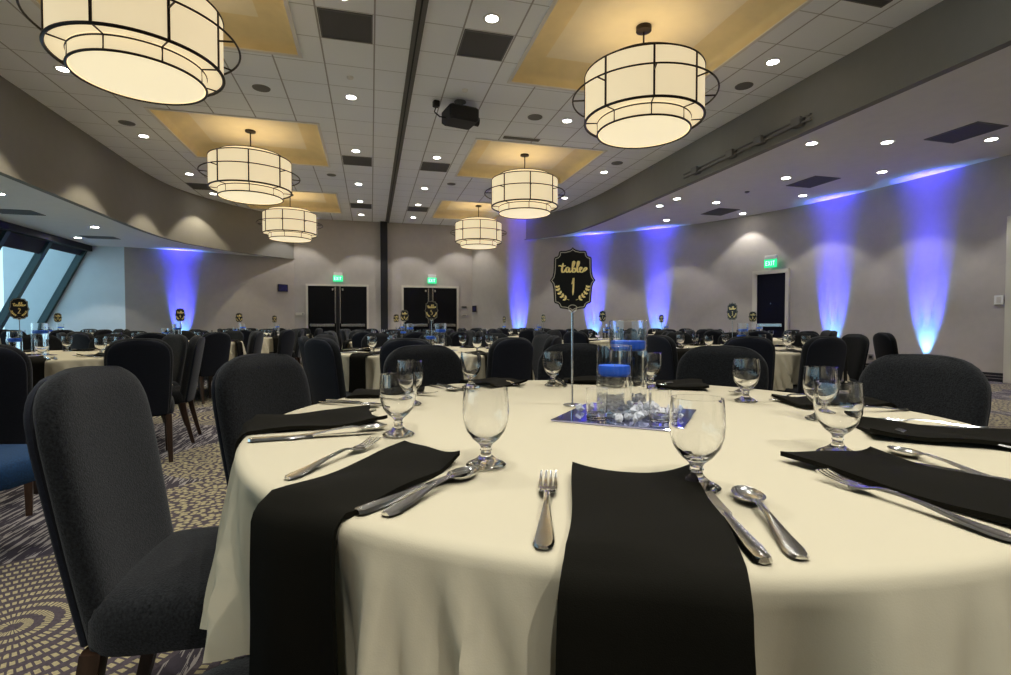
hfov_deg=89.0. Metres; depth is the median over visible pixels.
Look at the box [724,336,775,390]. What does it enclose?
banquet chair
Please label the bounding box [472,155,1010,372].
wall
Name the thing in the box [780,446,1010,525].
napkin
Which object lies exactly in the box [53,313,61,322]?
table sign
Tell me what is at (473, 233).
drum chandelier
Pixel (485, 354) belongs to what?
napkin
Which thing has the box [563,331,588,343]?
banquet chair
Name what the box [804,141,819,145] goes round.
recessed light
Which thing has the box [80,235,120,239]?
ceiling vent
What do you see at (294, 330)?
banquet chair
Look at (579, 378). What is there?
napkin
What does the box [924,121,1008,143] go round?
ceiling vent
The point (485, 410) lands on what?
water goblet
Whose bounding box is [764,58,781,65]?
recessed light
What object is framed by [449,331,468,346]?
banquet chair
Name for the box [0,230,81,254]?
blind
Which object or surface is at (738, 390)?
fork
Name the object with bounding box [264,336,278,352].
napkin
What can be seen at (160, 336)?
banquet chair
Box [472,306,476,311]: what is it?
wall panel
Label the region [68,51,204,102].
diffuser
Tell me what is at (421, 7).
trim
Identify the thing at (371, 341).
water goblet
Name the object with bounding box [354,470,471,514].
knife
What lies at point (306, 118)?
ceiling
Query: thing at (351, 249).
wall
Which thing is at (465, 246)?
diffuser
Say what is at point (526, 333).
banquet chair
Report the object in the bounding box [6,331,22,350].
vase
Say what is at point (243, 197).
diffuser
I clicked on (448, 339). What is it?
banquet chair
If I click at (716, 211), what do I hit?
grille
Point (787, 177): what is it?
recessed light
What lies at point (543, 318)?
table sign
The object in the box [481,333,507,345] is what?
banquet chair
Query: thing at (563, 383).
knife
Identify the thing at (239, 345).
napkin
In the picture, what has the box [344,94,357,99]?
recessed light
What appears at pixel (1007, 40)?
trim
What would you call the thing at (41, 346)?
water goblet
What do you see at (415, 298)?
door
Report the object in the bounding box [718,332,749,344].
banquet chair
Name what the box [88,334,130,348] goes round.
banquet chair
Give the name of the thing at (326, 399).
knife
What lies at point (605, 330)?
vase
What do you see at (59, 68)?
recessed light
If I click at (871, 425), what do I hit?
napkin
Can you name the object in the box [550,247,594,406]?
table sign
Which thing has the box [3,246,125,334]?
wall
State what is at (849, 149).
ceiling
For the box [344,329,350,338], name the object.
banquet chair
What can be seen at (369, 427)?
soup spoon
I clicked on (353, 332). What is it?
banquet chair
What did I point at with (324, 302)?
door
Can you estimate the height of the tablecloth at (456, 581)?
0.322 m
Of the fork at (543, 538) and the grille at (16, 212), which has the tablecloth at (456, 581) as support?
the fork at (543, 538)
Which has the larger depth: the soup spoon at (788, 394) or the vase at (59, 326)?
the vase at (59, 326)
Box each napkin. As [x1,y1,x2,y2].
[29,355,45,387]
[69,348,105,350]
[76,352,103,355]
[231,341,242,356]
[234,405,387,456]
[249,440,459,674]
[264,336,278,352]
[340,349,369,351]
[341,347,380,349]
[342,340,351,348]
[345,386,424,398]
[349,351,379,392]
[458,377,527,386]
[461,346,486,347]
[461,350,487,374]
[555,461,755,674]
[564,376,596,382]
[655,379,708,388]
[677,348,691,362]
[771,394,897,407]
[776,349,801,352]
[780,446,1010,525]
[801,348,846,380]
[856,416,1010,445]
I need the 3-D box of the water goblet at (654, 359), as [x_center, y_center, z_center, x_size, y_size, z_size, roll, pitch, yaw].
[0.570,0.129,2.014,0.082,0.138,0.082,0,1,-3]
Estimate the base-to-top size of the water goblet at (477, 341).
0.138 m
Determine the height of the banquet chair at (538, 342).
0.912 m
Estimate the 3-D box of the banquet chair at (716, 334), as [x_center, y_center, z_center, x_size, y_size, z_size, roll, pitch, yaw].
[3.593,0.337,8.529,0.596,0.912,0.431,-1,2,-34]
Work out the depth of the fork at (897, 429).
1.13 m
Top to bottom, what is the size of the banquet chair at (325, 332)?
0.912 m
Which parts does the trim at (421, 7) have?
post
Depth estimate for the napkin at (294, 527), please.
0.67 m
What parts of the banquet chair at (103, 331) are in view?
panel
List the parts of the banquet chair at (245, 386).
panel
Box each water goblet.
[34,339,48,357]
[61,336,72,350]
[94,338,106,352]
[104,336,114,345]
[114,337,125,340]
[367,337,376,351]
[379,372,416,437]
[397,359,422,405]
[434,337,443,345]
[459,335,466,347]
[460,352,480,387]
[462,385,508,470]
[472,337,481,350]
[485,335,492,348]
[490,336,497,343]
[543,351,562,386]
[595,332,599,340]
[647,352,661,388]
[669,394,725,493]
[676,335,684,347]
[692,334,698,345]
[704,336,712,345]
[722,334,728,343]
[732,358,759,402]
[782,336,791,348]
[787,335,794,347]
[801,336,810,344]
[802,366,838,420]
[813,380,863,450]
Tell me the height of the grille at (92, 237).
0.009 m
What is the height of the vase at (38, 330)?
0.255 m
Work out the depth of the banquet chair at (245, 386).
1.63 m
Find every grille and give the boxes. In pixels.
[0,210,40,214]
[83,236,116,238]
[505,137,537,140]
[704,209,735,214]
[853,0,888,5]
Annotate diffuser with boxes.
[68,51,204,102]
[219,191,281,203]
[270,237,310,241]
[461,244,495,248]
[500,208,549,217]
[599,115,688,146]
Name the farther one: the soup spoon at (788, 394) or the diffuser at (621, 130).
the diffuser at (621, 130)
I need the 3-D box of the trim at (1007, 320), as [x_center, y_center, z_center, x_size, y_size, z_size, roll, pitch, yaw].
[8.698,-0.645,8.816,0.180,2.860,0.120,0,2,-15]
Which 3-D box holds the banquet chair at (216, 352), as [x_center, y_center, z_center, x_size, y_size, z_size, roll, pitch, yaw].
[-3.941,0.382,6.773,0.596,0.912,0.431,1,2,30]
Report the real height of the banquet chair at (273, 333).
0.912 m
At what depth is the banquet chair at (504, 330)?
13.04 m
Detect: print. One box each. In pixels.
[278,284,287,291]
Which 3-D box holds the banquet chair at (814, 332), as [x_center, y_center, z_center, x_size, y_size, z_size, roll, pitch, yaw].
[4.570,0.349,8.058,0.431,0.912,0.596,0,1,-9]
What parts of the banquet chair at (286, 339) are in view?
backrest, panel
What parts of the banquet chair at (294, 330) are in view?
backrest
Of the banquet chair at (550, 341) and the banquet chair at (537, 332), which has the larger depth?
the banquet chair at (537, 332)
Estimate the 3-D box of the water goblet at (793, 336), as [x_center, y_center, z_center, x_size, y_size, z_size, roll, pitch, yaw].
[3.039,0.040,5.475,0.082,0.138,0.082,-1,2,-37]
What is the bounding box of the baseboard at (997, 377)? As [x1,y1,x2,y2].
[865,363,1002,381]
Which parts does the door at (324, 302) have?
frame, latch rod, post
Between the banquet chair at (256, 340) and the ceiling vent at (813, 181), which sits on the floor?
the banquet chair at (256, 340)
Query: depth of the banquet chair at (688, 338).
6.53 m
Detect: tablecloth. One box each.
[25,350,172,384]
[188,340,245,359]
[200,380,1010,674]
[261,337,273,352]
[341,347,534,390]
[562,338,608,344]
[678,345,849,390]
[699,338,783,344]
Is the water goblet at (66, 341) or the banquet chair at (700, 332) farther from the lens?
the banquet chair at (700, 332)
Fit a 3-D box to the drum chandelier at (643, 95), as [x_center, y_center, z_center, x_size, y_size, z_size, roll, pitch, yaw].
[1.831,-3.410,6.824,1.880,1.410,1.880,-1,2,-34]
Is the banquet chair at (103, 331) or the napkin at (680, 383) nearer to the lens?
the napkin at (680, 383)
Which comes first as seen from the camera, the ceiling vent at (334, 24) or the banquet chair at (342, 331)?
the ceiling vent at (334, 24)
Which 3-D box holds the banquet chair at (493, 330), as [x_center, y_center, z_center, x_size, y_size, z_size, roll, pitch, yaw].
[-0.026,0.278,10.848,0.596,0.912,0.431,-1,2,-40]
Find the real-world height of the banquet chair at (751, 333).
0.912 m
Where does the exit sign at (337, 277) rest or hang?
attached to the wall at (351, 249)
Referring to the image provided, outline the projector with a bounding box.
[433,99,479,129]
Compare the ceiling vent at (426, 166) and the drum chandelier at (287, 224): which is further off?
the drum chandelier at (287, 224)
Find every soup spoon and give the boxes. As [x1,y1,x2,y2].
[286,424,386,438]
[318,400,379,406]
[381,466,477,515]
[430,384,457,390]
[731,485,809,559]
[771,394,804,398]
[881,418,988,427]
[887,445,987,476]
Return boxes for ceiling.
[0,0,942,225]
[0,175,274,257]
[541,46,1010,238]
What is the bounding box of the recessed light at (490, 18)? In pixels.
[483,13,500,23]
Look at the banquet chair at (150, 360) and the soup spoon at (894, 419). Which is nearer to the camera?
the soup spoon at (894, 419)
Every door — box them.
[306,284,368,349]
[401,285,458,331]
[752,268,789,337]
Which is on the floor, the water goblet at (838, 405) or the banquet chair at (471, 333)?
the banquet chair at (471, 333)
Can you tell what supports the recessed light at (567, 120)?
in the ceiling at (306, 118)
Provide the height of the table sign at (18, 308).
0.484 m
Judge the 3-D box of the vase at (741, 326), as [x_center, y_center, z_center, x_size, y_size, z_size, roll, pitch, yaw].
[2.521,-0.023,5.457,0.108,0.255,0.108,0,2,-15]
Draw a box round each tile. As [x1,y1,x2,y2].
[27,354,56,355]
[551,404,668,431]
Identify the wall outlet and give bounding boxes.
[868,354,873,359]
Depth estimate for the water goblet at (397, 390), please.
1.12 m
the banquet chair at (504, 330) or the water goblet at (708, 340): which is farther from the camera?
the banquet chair at (504, 330)
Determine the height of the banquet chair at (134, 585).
0.912 m
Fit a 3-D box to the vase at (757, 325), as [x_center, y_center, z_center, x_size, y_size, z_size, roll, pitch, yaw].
[4.466,-0.114,9.045,0.108,0.255,0.108,0,2,-15]
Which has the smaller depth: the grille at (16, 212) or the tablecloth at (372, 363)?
the tablecloth at (372, 363)
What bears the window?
in the wall at (94, 298)
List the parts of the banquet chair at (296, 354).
backrest, panel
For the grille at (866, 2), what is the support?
attached to the ceiling vent at (876, 3)
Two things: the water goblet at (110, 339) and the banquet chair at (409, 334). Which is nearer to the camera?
the water goblet at (110, 339)
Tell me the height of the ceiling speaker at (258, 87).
0.010 m
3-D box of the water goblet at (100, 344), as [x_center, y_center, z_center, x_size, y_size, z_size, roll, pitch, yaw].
[-3.260,0.074,4.142,0.082,0.138,0.082,-1,2,-37]
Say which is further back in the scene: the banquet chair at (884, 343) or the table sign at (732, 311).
the banquet chair at (884, 343)
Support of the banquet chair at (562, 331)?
on the floor
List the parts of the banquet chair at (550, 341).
panel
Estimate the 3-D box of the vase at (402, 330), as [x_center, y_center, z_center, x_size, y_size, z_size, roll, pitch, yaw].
[-1.573,-0.052,7.911,0.093,0.188,0.093,0,2,-15]
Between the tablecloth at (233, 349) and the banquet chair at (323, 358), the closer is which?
the banquet chair at (323, 358)
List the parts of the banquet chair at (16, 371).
panel, backrest, leg, leg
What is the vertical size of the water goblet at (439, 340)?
0.138 m
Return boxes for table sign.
[8,298,28,330]
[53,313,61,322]
[175,308,184,323]
[235,313,242,322]
[272,315,276,328]
[393,314,398,322]
[400,310,408,327]
[424,300,438,329]
[541,314,545,330]
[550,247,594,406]
[599,310,605,338]
[659,314,663,329]
[727,302,737,336]
[749,311,756,330]
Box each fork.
[284,436,380,478]
[417,391,437,393]
[533,470,556,548]
[728,387,753,392]
[816,468,1010,541]
[864,406,909,409]
[895,428,1010,447]
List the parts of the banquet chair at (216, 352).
leg, leg, backrest, panel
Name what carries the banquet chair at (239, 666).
on the floor
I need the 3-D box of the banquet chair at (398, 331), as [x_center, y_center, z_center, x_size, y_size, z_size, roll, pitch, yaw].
[-1.829,0.327,8.921,0.431,0.912,0.596,0,2,-16]
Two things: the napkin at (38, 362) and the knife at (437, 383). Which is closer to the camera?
the knife at (437, 383)
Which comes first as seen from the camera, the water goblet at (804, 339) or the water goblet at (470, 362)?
the water goblet at (470, 362)
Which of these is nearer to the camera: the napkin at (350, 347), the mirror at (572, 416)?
the mirror at (572, 416)
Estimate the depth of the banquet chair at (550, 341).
4.42 m
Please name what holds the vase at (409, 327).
on the tile
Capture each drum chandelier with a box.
[16,0,240,105]
[197,129,300,204]
[256,195,322,242]
[450,205,506,249]
[484,153,564,218]
[572,22,719,148]
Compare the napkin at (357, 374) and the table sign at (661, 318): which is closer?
the napkin at (357, 374)
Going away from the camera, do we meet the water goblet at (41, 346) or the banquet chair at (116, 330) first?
the water goblet at (41, 346)
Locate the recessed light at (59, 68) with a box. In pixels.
[53,66,69,72]
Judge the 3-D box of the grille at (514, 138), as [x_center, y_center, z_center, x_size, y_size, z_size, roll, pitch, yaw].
[0.323,-3.992,10.323,0.710,0.009,0.080,0,2,-15]
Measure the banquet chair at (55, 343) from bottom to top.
0.912 m
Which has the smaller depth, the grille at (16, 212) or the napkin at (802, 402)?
the napkin at (802, 402)
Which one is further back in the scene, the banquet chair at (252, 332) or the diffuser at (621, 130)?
the banquet chair at (252, 332)
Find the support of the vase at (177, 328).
on the tile
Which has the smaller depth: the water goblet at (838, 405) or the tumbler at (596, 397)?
the water goblet at (838, 405)
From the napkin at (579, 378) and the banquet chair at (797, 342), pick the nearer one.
the napkin at (579, 378)
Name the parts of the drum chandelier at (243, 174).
lamp shade, lamp shade, lamp shade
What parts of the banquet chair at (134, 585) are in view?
panel, leg, backrest, leg, seat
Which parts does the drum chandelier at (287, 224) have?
lamp shade, lamp shade, lamp shade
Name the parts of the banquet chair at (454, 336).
backrest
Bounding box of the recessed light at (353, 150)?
[351,149,360,152]
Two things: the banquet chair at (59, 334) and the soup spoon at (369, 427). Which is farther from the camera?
the banquet chair at (59, 334)
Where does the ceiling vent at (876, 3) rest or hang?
in the ceiling at (306, 118)
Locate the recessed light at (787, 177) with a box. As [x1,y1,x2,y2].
[780,176,791,179]
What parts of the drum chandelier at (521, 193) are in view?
lamp shade, lamp shade, lamp shade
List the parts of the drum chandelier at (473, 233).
lamp shade, lamp shade, lamp shade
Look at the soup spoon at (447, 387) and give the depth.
1.96 m
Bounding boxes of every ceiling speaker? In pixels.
[118,120,135,125]
[252,84,270,91]
[528,114,541,119]
[611,161,622,164]
[735,82,752,89]
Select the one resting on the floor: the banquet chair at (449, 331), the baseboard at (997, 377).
the banquet chair at (449, 331)
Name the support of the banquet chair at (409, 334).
on the floor
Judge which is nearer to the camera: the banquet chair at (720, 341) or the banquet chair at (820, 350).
the banquet chair at (820, 350)
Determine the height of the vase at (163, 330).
0.188 m
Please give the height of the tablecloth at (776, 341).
0.322 m
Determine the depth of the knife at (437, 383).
2.03 m
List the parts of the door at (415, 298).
latch rod, post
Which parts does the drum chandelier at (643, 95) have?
lamp shade, lamp shade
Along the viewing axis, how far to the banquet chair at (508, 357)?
3.91 m
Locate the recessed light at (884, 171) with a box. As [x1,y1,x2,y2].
[875,170,888,173]
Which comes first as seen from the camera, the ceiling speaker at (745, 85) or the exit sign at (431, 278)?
the ceiling speaker at (745, 85)
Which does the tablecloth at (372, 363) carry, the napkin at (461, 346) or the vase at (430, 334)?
the napkin at (461, 346)
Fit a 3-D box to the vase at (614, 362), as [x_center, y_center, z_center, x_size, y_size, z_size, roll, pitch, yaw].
[0.292,0.115,1.383,0.093,0.188,0.093,0,2,-15]
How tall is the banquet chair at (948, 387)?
0.912 m
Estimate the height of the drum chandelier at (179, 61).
1.410 m
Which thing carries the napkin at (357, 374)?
on the tablecloth at (372, 363)
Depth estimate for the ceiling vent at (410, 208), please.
16.66 m
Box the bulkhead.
[526,0,1010,238]
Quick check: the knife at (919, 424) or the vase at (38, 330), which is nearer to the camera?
the knife at (919, 424)
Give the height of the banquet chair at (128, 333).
0.912 m
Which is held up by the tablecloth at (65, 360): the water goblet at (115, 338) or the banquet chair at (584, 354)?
the water goblet at (115, 338)
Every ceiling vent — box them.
[0,209,45,215]
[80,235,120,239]
[186,183,209,189]
[317,7,372,43]
[342,155,371,166]
[350,203,371,208]
[407,206,428,211]
[420,162,449,171]
[457,29,513,60]
[503,136,539,141]
[701,208,739,215]
[786,176,840,187]
[844,0,892,7]
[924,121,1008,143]
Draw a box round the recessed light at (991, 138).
[982,137,1000,141]
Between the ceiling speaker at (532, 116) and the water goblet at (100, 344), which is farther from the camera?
the ceiling speaker at (532, 116)
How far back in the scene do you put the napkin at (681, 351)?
4.90 m
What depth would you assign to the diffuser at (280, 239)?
15.54 m
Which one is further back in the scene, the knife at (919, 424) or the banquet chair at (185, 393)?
the banquet chair at (185, 393)
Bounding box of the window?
[0,220,91,328]
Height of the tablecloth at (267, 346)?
0.322 m
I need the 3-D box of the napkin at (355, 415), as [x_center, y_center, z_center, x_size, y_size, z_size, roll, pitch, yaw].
[-0.493,0.367,1.298,0.356,0.349,0.197,-1,2,-24]
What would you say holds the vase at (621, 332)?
on the mirror at (572, 416)
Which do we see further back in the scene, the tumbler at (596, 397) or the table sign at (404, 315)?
the table sign at (404, 315)
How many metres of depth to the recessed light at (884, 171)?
9.89 m
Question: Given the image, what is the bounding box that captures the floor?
[0,354,1010,674]
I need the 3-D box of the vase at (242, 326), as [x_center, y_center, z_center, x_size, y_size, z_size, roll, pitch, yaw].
[-5.232,-0.145,10.239,0.108,0.255,0.108,0,2,-15]
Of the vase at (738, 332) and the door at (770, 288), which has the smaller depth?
the vase at (738, 332)
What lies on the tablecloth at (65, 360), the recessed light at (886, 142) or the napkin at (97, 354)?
the napkin at (97, 354)
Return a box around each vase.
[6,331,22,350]
[31,323,48,354]
[57,324,63,329]
[161,328,168,333]
[172,324,181,334]
[240,324,245,329]
[275,324,279,333]
[400,328,405,337]
[406,324,412,332]
[426,330,435,344]
[435,323,445,346]
[597,345,631,417]
[603,328,607,338]
[609,320,646,405]
[736,330,745,336]
[737,323,748,335]
[756,324,762,330]
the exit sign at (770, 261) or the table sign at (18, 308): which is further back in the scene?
the exit sign at (770, 261)
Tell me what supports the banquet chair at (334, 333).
on the floor
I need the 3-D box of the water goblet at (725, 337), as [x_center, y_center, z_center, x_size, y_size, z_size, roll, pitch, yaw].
[2.571,0.027,6.012,0.082,0.138,0.082,1,2,42]
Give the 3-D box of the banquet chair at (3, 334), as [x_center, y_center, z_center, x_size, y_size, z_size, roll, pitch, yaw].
[-8.805,0.315,9.383,0.431,0.912,0.596,0,1,-11]
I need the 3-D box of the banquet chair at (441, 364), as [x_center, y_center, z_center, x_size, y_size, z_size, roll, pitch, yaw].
[-0.266,0.496,2.266,0.431,0.912,0.596,-1,2,-34]
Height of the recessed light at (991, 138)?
0.016 m
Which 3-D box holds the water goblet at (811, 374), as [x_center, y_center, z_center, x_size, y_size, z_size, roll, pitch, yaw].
[0.823,0.146,1.343,0.082,0.138,0.082,1,2,43]
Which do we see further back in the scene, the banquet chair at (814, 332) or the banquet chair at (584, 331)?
the banquet chair at (584, 331)
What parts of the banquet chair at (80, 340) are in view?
backrest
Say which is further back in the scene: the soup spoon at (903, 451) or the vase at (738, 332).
the vase at (738, 332)
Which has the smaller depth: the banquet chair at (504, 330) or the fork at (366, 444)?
the fork at (366, 444)
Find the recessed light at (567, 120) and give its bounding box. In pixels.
[561,118,572,122]
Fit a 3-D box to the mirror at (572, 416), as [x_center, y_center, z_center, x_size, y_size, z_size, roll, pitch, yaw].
[0.331,0.211,1.397,0.320,0.005,0.320,1,2,26]
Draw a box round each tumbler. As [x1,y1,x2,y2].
[586,387,607,419]
[649,388,671,421]
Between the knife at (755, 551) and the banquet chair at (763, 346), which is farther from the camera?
the banquet chair at (763, 346)
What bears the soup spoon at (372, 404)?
on the tablecloth at (456, 581)
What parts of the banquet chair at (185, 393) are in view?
seat, leg, backrest, leg, panel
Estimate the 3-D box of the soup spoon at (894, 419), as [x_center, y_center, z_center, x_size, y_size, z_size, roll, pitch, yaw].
[1.042,0.208,1.263,0.227,0.015,0.043,1,2,21]
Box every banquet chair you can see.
[0,330,26,344]
[0,344,38,515]
[0,444,34,491]
[23,334,62,350]
[23,366,218,674]
[49,330,73,336]
[56,332,70,349]
[67,331,84,335]
[71,333,93,348]
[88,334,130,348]
[93,329,112,336]
[104,338,174,462]
[113,329,123,332]
[123,331,146,337]
[133,333,165,339]
[161,334,188,425]
[171,330,193,339]
[172,335,204,442]
[191,330,211,381]
[198,332,230,403]
[200,655,248,674]
[203,330,243,387]
[211,353,311,486]
[237,330,251,351]
[246,331,255,353]
[248,331,263,353]
[258,329,274,335]
[269,329,298,360]
[272,330,294,356]
[292,329,303,364]
[298,336,313,404]
[304,337,350,404]
[314,328,322,336]
[315,334,338,345]
[322,331,333,335]
[330,331,338,344]
[339,329,346,344]
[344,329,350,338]
[348,330,365,338]
[352,332,373,347]
[361,333,388,347]
[379,338,430,373]
[383,345,463,386]
[390,330,399,337]
[402,332,425,338]
[419,333,451,346]
[446,329,453,335]
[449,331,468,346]
[464,330,475,345]
[475,331,482,336]
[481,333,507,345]
[486,337,532,379]
[489,329,501,332]
[499,328,507,334]
[508,328,519,333]
[519,329,534,343]
[532,334,550,379]
[534,331,546,336]
[537,343,596,379]
[542,335,561,352]
[547,330,561,337]
[554,329,565,337]
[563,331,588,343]
[580,330,594,336]
[647,335,677,381]
[648,328,660,333]
[654,330,666,334]
[666,332,693,344]
[676,345,768,389]
[696,329,708,343]
[703,330,722,344]
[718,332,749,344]
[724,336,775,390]
[749,331,772,342]
[774,336,846,393]
[782,330,799,336]
[792,333,818,345]
[799,331,819,335]
[820,330,830,335]
[828,331,836,336]
[841,334,869,381]
[858,354,991,425]
[873,332,898,358]
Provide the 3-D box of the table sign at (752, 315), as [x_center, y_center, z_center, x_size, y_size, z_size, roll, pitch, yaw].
[4.371,-0.225,9.090,0.138,0.484,0.053,1,2,35]
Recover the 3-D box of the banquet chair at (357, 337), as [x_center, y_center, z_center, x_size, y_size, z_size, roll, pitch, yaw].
[-1.827,0.373,7.121,0.431,0.912,0.596,0,1,13]
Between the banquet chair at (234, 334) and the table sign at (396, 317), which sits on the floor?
the banquet chair at (234, 334)
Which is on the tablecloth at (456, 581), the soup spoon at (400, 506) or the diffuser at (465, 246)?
the soup spoon at (400, 506)
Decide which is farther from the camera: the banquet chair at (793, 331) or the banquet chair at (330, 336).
the banquet chair at (793, 331)
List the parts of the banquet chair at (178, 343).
backrest, leg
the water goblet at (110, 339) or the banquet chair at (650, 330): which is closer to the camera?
the water goblet at (110, 339)
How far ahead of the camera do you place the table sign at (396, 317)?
11.54 m
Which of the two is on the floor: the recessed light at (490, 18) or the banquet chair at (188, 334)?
the banquet chair at (188, 334)
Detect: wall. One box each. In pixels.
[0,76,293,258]
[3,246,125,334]
[124,247,294,332]
[294,219,471,333]
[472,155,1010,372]
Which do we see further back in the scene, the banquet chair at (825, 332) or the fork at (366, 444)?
the banquet chair at (825, 332)
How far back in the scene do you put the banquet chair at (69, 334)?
7.01 m
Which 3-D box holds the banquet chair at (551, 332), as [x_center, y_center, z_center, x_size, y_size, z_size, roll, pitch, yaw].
[1.036,0.319,9.221,0.431,0.912,0.596,-1,2,-44]
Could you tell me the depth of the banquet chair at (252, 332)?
8.05 m
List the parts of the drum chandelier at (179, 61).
lamp shade, lamp shade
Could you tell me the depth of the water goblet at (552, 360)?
2.05 m
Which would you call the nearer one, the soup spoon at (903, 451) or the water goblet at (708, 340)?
the soup spoon at (903, 451)
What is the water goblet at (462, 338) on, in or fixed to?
on the tablecloth at (372, 363)
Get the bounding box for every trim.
[0,169,294,259]
[380,0,428,332]
[524,37,1010,239]
[1003,216,1010,383]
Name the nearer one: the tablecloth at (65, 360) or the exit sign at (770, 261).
the tablecloth at (65, 360)
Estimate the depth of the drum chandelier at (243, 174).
9.95 m
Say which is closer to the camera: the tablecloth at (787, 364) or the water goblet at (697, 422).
the water goblet at (697, 422)
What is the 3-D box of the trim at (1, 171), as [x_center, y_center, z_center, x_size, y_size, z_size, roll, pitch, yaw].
[-6.522,-2.421,4.856,2.372,0.038,26.723,0,1,-8]
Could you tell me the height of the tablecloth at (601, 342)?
0.322 m
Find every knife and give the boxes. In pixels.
[248,431,375,441]
[326,399,380,403]
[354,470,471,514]
[437,383,463,389]
[556,378,566,385]
[705,490,772,564]
[915,462,1010,480]
[919,424,982,427]
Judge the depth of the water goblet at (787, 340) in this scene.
4.84 m
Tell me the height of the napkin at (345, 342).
0.351 m
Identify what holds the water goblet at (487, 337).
on the tablecloth at (372, 363)
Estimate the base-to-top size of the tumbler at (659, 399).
0.078 m
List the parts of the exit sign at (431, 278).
panel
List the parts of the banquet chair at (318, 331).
panel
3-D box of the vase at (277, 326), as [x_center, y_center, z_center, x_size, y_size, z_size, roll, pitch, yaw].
[-5.846,-0.220,13.178,0.108,0.255,0.108,0,2,-15]
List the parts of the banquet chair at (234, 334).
backrest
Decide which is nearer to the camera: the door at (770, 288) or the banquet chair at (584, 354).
the banquet chair at (584, 354)
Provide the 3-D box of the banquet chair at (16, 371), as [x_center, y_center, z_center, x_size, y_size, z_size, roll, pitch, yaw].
[-2.799,0.483,2.782,0.431,0.912,0.596,-1,2,-37]
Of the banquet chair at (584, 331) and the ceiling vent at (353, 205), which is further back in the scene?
the ceiling vent at (353, 205)
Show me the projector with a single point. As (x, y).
(456, 114)
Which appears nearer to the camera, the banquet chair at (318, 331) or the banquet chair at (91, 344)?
the banquet chair at (91, 344)
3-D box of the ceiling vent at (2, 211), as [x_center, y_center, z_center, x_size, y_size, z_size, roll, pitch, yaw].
[-9.931,-2.547,10.437,0.750,0.014,0.500,0,2,-15]
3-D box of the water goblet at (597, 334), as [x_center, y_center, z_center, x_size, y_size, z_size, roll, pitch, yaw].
[1.421,-0.022,7.930,0.082,0.138,0.082,-1,2,-28]
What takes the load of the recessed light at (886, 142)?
in the ceiling at (849, 149)
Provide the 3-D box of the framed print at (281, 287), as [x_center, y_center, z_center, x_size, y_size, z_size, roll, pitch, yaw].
[-7.706,-1.714,17.791,0.330,0.250,0.036,-1,2,-41]
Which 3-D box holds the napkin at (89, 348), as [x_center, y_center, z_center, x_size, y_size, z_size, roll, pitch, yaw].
[-3.980,0.276,4.927,0.194,0.346,0.372,0,1,-7]
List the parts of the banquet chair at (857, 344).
panel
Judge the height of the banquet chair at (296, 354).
0.912 m
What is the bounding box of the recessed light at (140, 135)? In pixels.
[137,134,149,137]
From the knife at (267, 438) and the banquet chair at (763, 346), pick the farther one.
the banquet chair at (763, 346)
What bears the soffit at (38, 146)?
attached to the wall at (211, 289)
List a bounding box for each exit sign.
[333,272,342,281]
[428,275,436,283]
[764,255,776,267]
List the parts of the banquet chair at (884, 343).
backrest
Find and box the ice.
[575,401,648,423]
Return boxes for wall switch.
[994,295,1003,304]
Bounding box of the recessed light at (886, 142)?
[879,140,894,144]
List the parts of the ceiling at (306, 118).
panel, panel, panel, panel, panel, panel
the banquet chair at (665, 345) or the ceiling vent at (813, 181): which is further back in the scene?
the ceiling vent at (813, 181)
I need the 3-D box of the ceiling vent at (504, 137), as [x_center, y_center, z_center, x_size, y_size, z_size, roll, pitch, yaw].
[0.323,-3.989,10.323,0.750,0.014,0.120,0,2,-15]
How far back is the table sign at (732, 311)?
5.50 m
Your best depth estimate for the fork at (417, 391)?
1.80 m
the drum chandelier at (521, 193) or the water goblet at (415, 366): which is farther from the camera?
the drum chandelier at (521, 193)
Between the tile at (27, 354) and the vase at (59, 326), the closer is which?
the tile at (27, 354)
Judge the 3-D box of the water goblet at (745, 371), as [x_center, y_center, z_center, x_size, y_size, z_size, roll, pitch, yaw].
[0.775,0.138,1.656,0.082,0.138,0.082,0,1,-7]
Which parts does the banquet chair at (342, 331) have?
panel, backrest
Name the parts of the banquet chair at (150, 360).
backrest, panel, leg, leg, seat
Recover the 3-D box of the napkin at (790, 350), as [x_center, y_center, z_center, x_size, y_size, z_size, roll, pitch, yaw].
[2.646,0.281,4.669,0.193,0.348,0.371,0,2,-14]
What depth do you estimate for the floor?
2.25 m
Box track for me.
[683,113,811,178]
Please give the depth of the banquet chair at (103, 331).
9.98 m
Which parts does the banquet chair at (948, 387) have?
panel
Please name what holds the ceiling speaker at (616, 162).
attached to the ceiling at (306, 118)
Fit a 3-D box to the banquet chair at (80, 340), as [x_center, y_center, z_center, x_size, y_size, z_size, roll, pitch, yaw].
[-4.972,0.392,6.361,0.431,0.912,0.596,0,2,19]
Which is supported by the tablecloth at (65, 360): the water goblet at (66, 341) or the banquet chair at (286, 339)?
the water goblet at (66, 341)
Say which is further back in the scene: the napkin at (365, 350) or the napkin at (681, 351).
the napkin at (681, 351)
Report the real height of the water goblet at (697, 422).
0.138 m
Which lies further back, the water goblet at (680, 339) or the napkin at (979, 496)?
the water goblet at (680, 339)
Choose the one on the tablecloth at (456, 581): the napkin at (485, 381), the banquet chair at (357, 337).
the napkin at (485, 381)
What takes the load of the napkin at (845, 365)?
on the tablecloth at (787, 364)
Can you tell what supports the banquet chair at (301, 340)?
on the floor
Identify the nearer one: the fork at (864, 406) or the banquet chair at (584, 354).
the fork at (864, 406)
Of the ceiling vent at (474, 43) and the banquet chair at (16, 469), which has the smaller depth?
the banquet chair at (16, 469)
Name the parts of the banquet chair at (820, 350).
seat, backrest, panel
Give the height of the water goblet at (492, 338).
0.138 m
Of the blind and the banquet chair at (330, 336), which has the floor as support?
the banquet chair at (330, 336)

